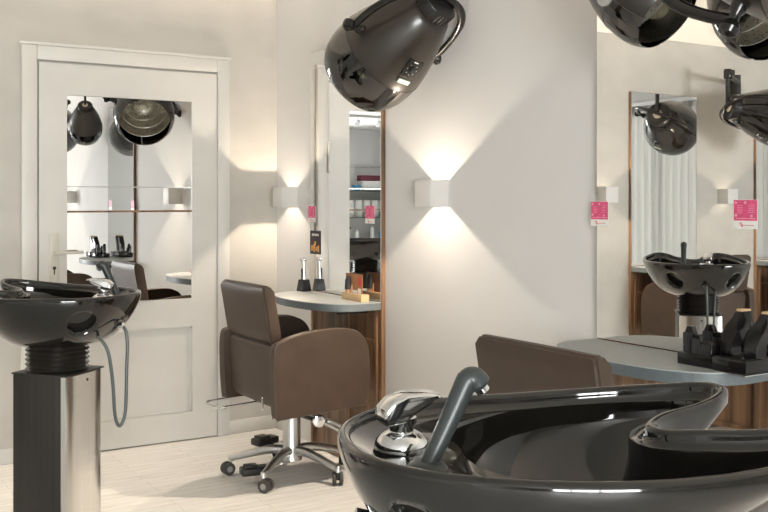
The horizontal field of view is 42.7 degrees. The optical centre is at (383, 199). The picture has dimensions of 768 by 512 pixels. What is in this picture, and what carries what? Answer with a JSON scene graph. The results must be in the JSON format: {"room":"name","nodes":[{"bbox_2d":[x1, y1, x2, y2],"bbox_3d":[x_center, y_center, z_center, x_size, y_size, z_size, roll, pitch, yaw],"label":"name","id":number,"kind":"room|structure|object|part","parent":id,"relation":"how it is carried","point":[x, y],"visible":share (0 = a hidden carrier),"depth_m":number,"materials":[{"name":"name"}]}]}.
{"room":"salon","nodes":[
{"label":"salon","id":0,"kind":"room"},
{"bbox_2d":[0,0,276,450],"bbox_3d":[-3.475,0.057,3.949,6.655,2.500,0.120,0,0,-32],"label":"wall","id":1,"kind":"structure","parent":0,"point":[244,31],"depth_m":5.38,"materials":[{"name":"beige paint"}]},
{"bbox_2d":[19,40,230,449],"bbox_3d":[-1.322,0.257,5.165,1.124,2.100,0.082,0,0,-32],"label":"door","id":2,"kind":"structure","parent":1,"relation":"in","point":[134,164],"depth_m":5.22,"materials":[{"name":"paint"}]},
{"bbox_3d":[-1.667,0.294,4.970,0.048,0.255,0.006,0,0,-32],"label":"handle plate","id":3,"kind":"part","parent":2,"relation":"part of","materials":[{"name":"beige paint"}]},
{"bbox_3d":[-1.599,0.267,4.979,0.141,0.020,0.058,0,0,-32],"label":"lever handle","id":4,"kind":"part","parent":2,"relation":"part of","materials":[{"name":"beige paint"}]},
{"bbox_3d":[-1.334,-0.785,5.184,1.124,0.015,0.036,0,0,-32],"label":"moulding","id":5,"kind":"part","parent":2,"relation":"part of","materials":[{"name":"paint"}]},
{"bbox_3d":[-1.335,-0.301,5.191,0.669,0.465,0.004,0,0,-32],"label":"mirror pane","id":6,"kind":"part","parent":2,"relation":"part of","materials":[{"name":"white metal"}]},
{"bbox_3d":[-1.335,-0.004,5.191,0.669,0.126,0.004,0,0,-32],"label":"mirror pane","id":7,"kind":"part","parent":2,"relation":"part of","materials":[{"name":"white metal"}]},
{"bbox_3d":[-1.335,0.297,5.191,0.669,0.473,0.004,0,0,-32],"label":"mirror pane","id":8,"kind":"part","parent":2,"relation":"part of","materials":[{"name":"white metal"}]},
{"bbox_2d":[0,415,275,464],"bbox_3d":[-3.397,1.270,3.918,6.555,0.075,0.014,0,0,-32],"label":"baseboard","id":9,"kind":"structure","parent":1,"relation":"attached to","point":[263,422],"depth_m":5.53,"materials":[{"name":"paint"}]},
{"bbox_2d":[0,428,367,511],"bbox_3d":[-0.943,1.357,-0.040,6.755,0.100,9.527,0,0,-32],"label":"floor","id":10,"kind":"structure","parent":0,"point":[181,475],"depth_m":4.55,"materials":[{"name":"beige wood"}]},
{"bbox_2d":[0,261,140,511],"bbox_3d":[-1.145,0.756,3.370,0.619,1.093,0.529,0,0,17],"label":"basin","id":11,"kind":"object","parent":10,"relation":"on","point":[57,396],"visible":1,"depth_m":3.27,"materials":[{"name":"black ceramic"}]},
{"bbox_3d":[-1.145,0.389,3.370,0.619,0.202,0.529,0,0,17],"label":"bowl","id":12,"kind":"part","parent":11,"relation":"part of","materials":[{"name":"black ceramic"}]},
{"bbox_3d":[-1.019,0.943,3.331,0.031,0.716,0.208,0,0,17],"label":"panel","id":13,"kind":"part","parent":11,"relation":"part of","materials":[{"name":"metal"}]},
{"bbox_2d":[86,278,113,296],"bbox_3d":[-0.947,0.299,3.287,0.092,0.077,0.083,0,0,-32],"label":"mixer tap","id":14,"kind":"object","parent":11,"relation":"on","point":[105,285],"depth_m":3.27,"materials":[{"name":"silver metal"}]},
{"bbox_2d":[205,279,369,493],"bbox_3d":[-0.453,0.844,4.670,0.708,0.924,0.629,0,0,-32],"label":"salon chair","id":15,"kind":"object","parent":10,"relation":"on","point":[269,358],"visible":0.95,"depth_m":4.48,"materials":[{"name":"brown leather"}]},
{"bbox_3d":[-0.622,0.512,4.562,0.106,0.260,0.500,0,0,-32],"label":"backrest","id":16,"kind":"part","parent":15,"relation":"part of","materials":[{"name":"brown leather"}]},
{"bbox_3d":[-0.600,1.204,4.686,0.285,0.083,0.048,0,0,4],"label":"leg","id":17,"kind":"part","parent":15,"relation":"part of","materials":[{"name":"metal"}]},
{"bbox_3d":[-0.585,0.777,4.919,0.483,0.386,0.057,0,0,-32],"label":"armrest","id":18,"kind":"part","parent":15,"relation":"part of","materials":[{"name":"brown leather"}]},
{"bbox_3d":[-0.491,1.204,4.522,0.048,0.083,0.285,0,0,18],"label":"leg","id":19,"kind":"part","parent":15,"relation":"part of","materials":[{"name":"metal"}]},
{"bbox_3d":[-0.517,1.248,4.606,0.209,0.038,0.016,0,0,-41],"label":"pedal arm","id":20,"kind":"part","parent":15,"relation":"part of","materials":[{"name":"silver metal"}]},
{"bbox_3d":[-0.364,1.008,4.572,0.019,0.022,0.196,0,0,-38],"label":"height lever","id":21,"kind":"part","parent":15,"relation":"part of","materials":[{"name":"silver metal"}]},
{"bbox_3d":[-0.316,1.204,4.572,0.285,0.083,0.048,0,0,40],"label":"leg","id":22,"kind":"part","parent":15,"relation":"part of","materials":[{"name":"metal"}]},
{"bbox_3d":[-0.297,1.009,4.487,0.060,0.060,0.016,0,0,-14],"label":"knob","id":23,"kind":"part","parent":15,"relation":"part of","materials":[{"name":"silver metal"}]},
{"bbox_3d":[-0.286,0.777,4.437,0.483,0.386,0.057,0,0,-32],"label":"armrest","id":24,"kind":"part","parent":15,"relation":"part of","materials":[{"name":"brown leather"}]},
{"bbox_3d":[-0.303,1.204,4.761,0.285,0.083,0.049,0,0,-32],"label":"leg","id":25,"kind":"part","parent":15,"relation":"part of","materials":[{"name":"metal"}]},
{"bbox_2d":[337,366,767,511],"bbox_3d":[0.246,0.756,1.347,0.619,1.093,0.529,0,0,-8],"label":"basin","id":26,"kind":"object","parent":10,"relation":"on","point":[639,447],"visible":1,"depth_m":1.31,"materials":[{"name":"black ceramic"}]},
{"bbox_2d":[374,389,442,455],"bbox_3d":[0.032,0.299,1.338,0.094,0.077,0.076,0,0,-32],"label":"mixer tap","id":27,"kind":"object","parent":26,"relation":"on","point":[397,410],"depth_m":1.31,"materials":[{"name":"silver metal"}]},
{"bbox_2d":[407,458,448,471],"bbox_3d":[0.053,0.332,1.225,0.054,0.013,0.054,0,0,-8],"label":"socket","id":28,"kind":"object","parent":26,"relation":"attached to","point":[435,464],"depth_m":1.21,"materials":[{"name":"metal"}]},
{"bbox_2d":[475,334,736,429],"bbox_3d":[0.594,0.844,2.724,0.708,0.924,0.629,0,0,-32],"label":"salon chair","id":29,"kind":"object","parent":10,"relation":"on","point":[511,365],"visible":0.09,"depth_m":2.58,"materials":[{"name":"brown leather"}]},
{"bbox_3d":[0.426,0.512,2.617,0.106,0.260,0.500,0,0,-32],"label":"backrest","id":30,"kind":"part","parent":29,"relation":"part of","materials":[{"name":"brown leather"}]},
{"bbox_3d":[0.761,0.777,2.492,0.483,0.386,0.057,0,0,-32],"label":"armrest","id":31,"kind":"part","parent":29,"relation":"part of","materials":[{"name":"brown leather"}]},
{"bbox_2d":[277,0,597,441],"bbox_3d":[1.888,0.057,1.728,0.120,2.500,9.547,0,0,-32],"label":"wall","id":32,"kind":"structure","parent":0,"point":[507,115],"depth_m":4.04,"materials":[{"name":"white paint"}]},
{"bbox_2d":[276,420,282,430],"bbox_3d":[-0.576,1.270,5.575,0.014,0.075,0.143,0,0,-32],"label":"baseboard","id":33,"kind":"structure","parent":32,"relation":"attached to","point":[279,425],"depth_m":5.59,"materials":[{"name":"paint"}]},
{"bbox_2d":[273,187,297,206],"bbox_3d":[-0.548,-0.015,5.449,0.097,0.112,0.118,0,0,-32],"label":"wall lamp","id":34,"kind":"object","parent":32,"relation":"attached to","point":[282,196],"visible":1,"depth_m":5.40,"materials":[{"name":"white metal"}]},
{"bbox_2d":[310,49,384,456],"bbox_3d":[-0.196,0.260,4.944,0.032,2.091,0.720,0,0,-32],"label":"mirror","id":35,"kind":"object","parent":32,"relation":"attached to","point":[347,141],"visible":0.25,"depth_m":4.91,"materials":[{"name":"brown wood"}]},
{"bbox_2d":[308,206,315,221],"bbox_3d":[-0.385,0.075,5.227,0.002,0.086,0.084,0,0,-32],"label":"card","id":36,"kind":"object","parent":35,"relation":"attached to","point":[311,209],"visible":1,"depth_m":5.22,"materials":[{"name":"pink paper"}]},
{"bbox_2d":[308,206,314,217],"bbox_3d":[-0.385,0.064,5.227,0.001,0.061,0.082,0,0,-32],"label":"print","id":37,"kind":"object","parent":36,"relation":"on","point":[311,209],"depth_m":5.23},
{"bbox_2d":[310,230,320,254],"bbox_3d":[-0.362,0.224,5.191,0.002,0.124,0.120,0,0,-32],"label":"poster","id":38,"kind":"object","parent":35,"relation":"attached to","point":[315,236],"visible":1,"depth_m":5.19,"materials":[{"name":"paper"}]},
{"bbox_2d":[311,241,318,251],"bbox_3d":[-0.364,0.246,5.193,0.001,0.055,0.086,0,0,-32],"label":"print","id":39,"kind":"object","parent":38,"relation":"attached to","point":[314,244],"depth_m":5.19},
{"bbox_2d":[275,291,380,314],"bbox_3d":[-0.337,0.511,4.859,0.309,0.058,0.733,0,0,-32],"label":"desk","id":40,"kind":"object","parent":35,"relation":"attached to","point":[308,300],"visible":0.93,"depth_m":4.67,"materials":[{"name":"grey laminate"}]},
{"bbox_2d":[297,258,310,291],"bbox_3d":[-0.424,0.394,5.206,0.052,0.176,0.060,0,0,-40],"label":"hair clipper","id":41,"kind":"object","parent":40,"relation":"on","point":[303,285],"visible":1,"depth_m":5.20,"materials":[{"name":"silver plastic"}]},
{"bbox_2d":[342,273,368,301],"bbox_3d":[-0.139,0.418,4.720,0.046,0.128,0.190,0,0,-32],"label":"card holder","id":42,"kind":"object","parent":40,"relation":"on","point":[353,282],"visible":1,"depth_m":4.71,"materials":[{"name":"brown wood"}]},
{"bbox_2d":[345,276,350,288],"bbox_3d":[-0.169,0.400,4.766,0.044,0.065,0.044,0,0,-32],"label":"print","id":43,"kind":"object","parent":42,"relation":"on","point":[348,278],"depth_m":4.75},
{"bbox_2d":[345,284,352,292],"bbox_3d":[-0.165,0.414,4.759,0.036,0.066,0.054,0,0,-32],"label":"print","id":44,"kind":"object","parent":42,"relation":"on","point":[349,287],"depth_m":4.75},
{"bbox_2d":[358,276,361,286],"bbox_3d":[-0.116,0.388,4.679,0.001,0.048,0.034,0,0,-32],"label":"print","id":45,"kind":"object","parent":42,"relation":"on","point":[359,277],"depth_m":4.68},
{"bbox_2d":[310,49,380,300],"bbox_3d":[-0.203,-0.152,4.940,0.004,1.261,0.715,0,0,-32],"label":"mirror glass","id":46,"kind":"object","parent":35,"relation":"attached to","point":[345,138],"depth_m":4.95,"materials":[{"name":"white"}]},
{"bbox_2d":[365,206,373,223],"bbox_3d":[-0.068,0.070,4.717,0.002,0.086,0.084,0,0,-32],"label":"card","id":47,"kind":"object","parent":35,"relation":"attached to","point":[369,210],"visible":1,"depth_m":4.72,"materials":[{"name":"pink paper"}]},
{"bbox_2d":[415,180,448,206],"bbox_3d":[0.205,-0.028,4.234,0.097,0.112,0.118,0,0,-32],"label":"wall lamp","id":48,"kind":"object","parent":32,"relation":"attached to","point":[428,193],"visible":1,"depth_m":4.19,"materials":[{"name":"white metal"}]},
{"bbox_2d":[597,0,767,429],"bbox_3d":[0.932,0.260,3.125,0.032,2.091,0.700,0,0,-32],"label":"mirror","id":49,"kind":"object","parent":32,"relation":"attached to","point":[682,121],"visible":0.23,"depth_m":3.10,"materials":[{"name":"brown mirror"}]},
{"bbox_2d":[591,201,607,226],"bbox_3d":[0.746,0.048,3.404,0.002,0.086,0.084,0,0,-32],"label":"card","id":50,"kind":"object","parent":49,"relation":"attached to","point":[599,209],"visible":1,"depth_m":3.40,"materials":[{"name":"pink paper"}]},
{"bbox_2d":[591,202,607,219],"bbox_3d":[0.746,0.036,3.404,0.001,0.061,0.082,0,0,-32],"label":"print","id":51,"kind":"object","parent":50,"relation":"on","point":[599,210],"depth_m":3.40},
{"bbox_2d":[557,339,767,385],"bbox_3d":[0.791,0.511,3.040,0.309,0.058,0.713,0,0,-32],"label":"desk","id":52,"kind":"object","parent":49,"relation":"attached to","point":[634,361],"visible":0.58,"depth_m":2.90,"materials":[{"name":"grey laminate"}]},
{"bbox_2d":[677,351,767,376],"bbox_3d":[0.981,0.461,2.823,0.158,0.043,0.258,0,0,-32],"label":"tool rack","id":53,"kind":"object","parent":52,"relation":"on","point":[737,365],"visible":0.92,"depth_m":2.74,"materials":[{"name":"black plastic"}]},
{"bbox_2d":[683,325,697,351],"bbox_3d":[0.903,0.408,2.898,0.024,0.075,0.040,0,0,-32],"label":"comb","id":54,"kind":"object","parent":53,"relation":"in","point":[688,335],"visible":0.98,"depth_m":2.89,"materials":[{"name":"black plastic"}]},
{"bbox_3d":[0.906,0.408,2.900,0.016,0.075,0.040,0,0,-32],"label":"comb frame","id":55,"kind":"part","parent":54,"relation":"part of","materials":[{"name":"black plastic"}]},
{"bbox_2d":[692,334,704,353],"bbox_3d":[0.915,0.418,2.862,0.024,0.055,0.032,0,0,-32],"label":"comb","id":56,"kind":"object","parent":53,"relation":"in","point":[698,338],"visible":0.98,"depth_m":2.85,"materials":[{"name":"black plastic"}]},
{"bbox_3d":[0.918,0.418,2.864,0.016,0.055,0.032,0,0,-32],"label":"comb frame","id":57,"kind":"part","parent":56,"relation":"part of","materials":[{"name":"black plastic"}]},
{"bbox_2d":[677,351,722,368],"bbox_3d":[0.953,0.464,2.880,0.125,0.036,0.130,0,0,-32],"label":"tray","id":58,"kind":"object","parent":53,"relation":"on","point":[683,357],"depth_m":2.84,"materials":[{"name":"black plastic"}]},
{"bbox_2d":[699,340,714,355],"bbox_3d":[0.928,0.426,2.831,0.024,0.040,0.044,0,0,-32],"label":"comb","id":59,"kind":"object","parent":53,"relation":"on","point":[707,348],"visible":0.99,"depth_m":2.82,"materials":[{"name":"black plastic"}]},
{"bbox_2d":[702,324,717,340],"bbox_3d":[0.964,0.407,2.910,0.024,0.078,0.044,0,0,-32],"label":"comb","id":60,"kind":"object","parent":53,"relation":"in","point":[709,331],"visible":0.49,"depth_m":2.90,"materials":[{"name":"black plastic"}]},
{"bbox_3d":[0.968,0.407,2.912,0.016,0.078,0.044,0,0,-32],"label":"comb frame","id":61,"kind":"part","parent":60,"relation":"part of","materials":[{"name":"black plastic"}]},
{"bbox_2d":[712,332,721,353],"bbox_3d":[0.978,0.416,2.871,0.024,0.060,0.036,0,0,-32],"label":"comb","id":62,"kind":"object","parent":53,"relation":"on","point":[716,339],"visible":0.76,"depth_m":2.86,"materials":[{"name":"black plastic"}]},
{"bbox_3d":[0.981,0.416,2.873,0.016,0.060,0.036,0,0,-32],"label":"comb frame","id":63,"kind":"part","parent":62,"relation":"part of","materials":[{"name":"black plastic"}]},
{"bbox_2d":[720,308,751,354],"bbox_3d":[1.000,0.372,2.791,0.040,0.133,0.081,0,0,-28],"label":"slanted clipper","id":64,"kind":"object","parent":53,"relation":"in","point":[735,330],"visible":1,"depth_m":2.78,"materials":[{"name":"black plastic"}]},
{"bbox_3d":[1.025,0.480,2.751,0.158,0.003,0.090,0,0,-32],"label":"plate","id":65,"kind":"part","parent":53,"relation":"part of","materials":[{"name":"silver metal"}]},
{"bbox_2d":[744,311,767,358],"bbox_3d":[1.043,0.372,2.721,0.040,0.133,0.081,0,0,-28],"label":"slanted clipper","id":66,"kind":"object","parent":53,"relation":"on","point":[756,340],"visible":1,"depth_m":2.71,"materials":[{"name":"black plastic"}]},
{"bbox_2d":[733,200,757,228],"bbox_3d":[1.063,0.042,2.892,0.002,0.086,0.084,0,0,-32],"label":"card","id":67,"kind":"object","parent":49,"relation":"attached to","point":[745,212],"visible":1,"depth_m":2.89,"materials":[{"name":"pink paper"}]},
{"bbox_2d":[734,200,756,220],"bbox_3d":[1.063,0.030,2.892,0.001,0.061,0.082,0,0,-32],"label":"print","id":68,"kind":"object","parent":67,"relation":"on","point":[744,210],"depth_m":2.89},
{"bbox_3d":[-0.943,-1.243,-0.039,6.755,0.100,9.527,0,0,-32],"label":"ceiling","id":69,"kind":"structure","parent":0,"visible":0},
{"bbox_2d":[324,0,465,111],"bbox_3d":[0.065,-0.800,4.118,0.567,0.846,0.621,0,0,-22],"label":"dryer","id":70,"kind":"object","parent":69,"relation":"hanging from","point":[380,54],"visible":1,"depth_m":3.98,"materials":[{"name":"black plastic"}]},
{"bbox_3d":[-0.117,-0.697,3.961,0.116,0.054,0.054,13,-40,-41],"label":"pivot knob","id":71,"kind":"part","parent":70,"relation":"part of","materials":[{"name":"black plastic"}]},
{"bbox_3d":[0.113,-0.534,4.002,0.079,0.034,0.081,13,-40,-41],"label":"control panel","id":72,"kind":"part","parent":70,"relation":"part of","materials":[{"name":"black plastic"}]},
{"bbox_3d":[0.208,-0.621,4.256,0.116,0.054,0.054,13,-40,-41],"label":"pivot knob","id":73,"kind":"part","parent":70,"relation":"part of","materials":[{"name":"black plastic"}]},
{"bbox_2d":[589,0,695,47],"bbox_3d":[0.803,-0.835,2.961,0.428,0.775,0.378,0,0,-32],"label":"dryer","id":74,"kind":"object","parent":69,"relation":"hanging from","point":[639,23],"visible":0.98,"depth_m":2.88,"materials":[{"name":"black plastic"}]},
{"bbox_2d":[615,0,661,23],"bbox_3d":[0.749,-0.620,2.915,0.242,0.228,0.219,0,0,-32],"label":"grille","id":75,"kind":"object","parent":74,"relation":"attached to","point":[626,11],"depth_m":2.80,"materials":[{"name":"grey metal"}]},
{"bbox_2d":[660,0,767,37],"bbox_3d":[0.997,-0.807,2.381,0.581,0.833,0.547,0,0,-7],"label":"dryer","id":76,"kind":"object","parent":69,"relation":"hanging from","point":[729,27],"visible":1,"depth_m":2.37,"materials":[{"name":"black plastic"}]},
{"bbox_3d":[0.845,-0.443,2.371,0.052,0.111,0.052,20,-9,41],"label":"pivot knob","id":77,"kind":"part","parent":76,"relation":"part of","materials":[{"name":"black plastic"}]}
]}

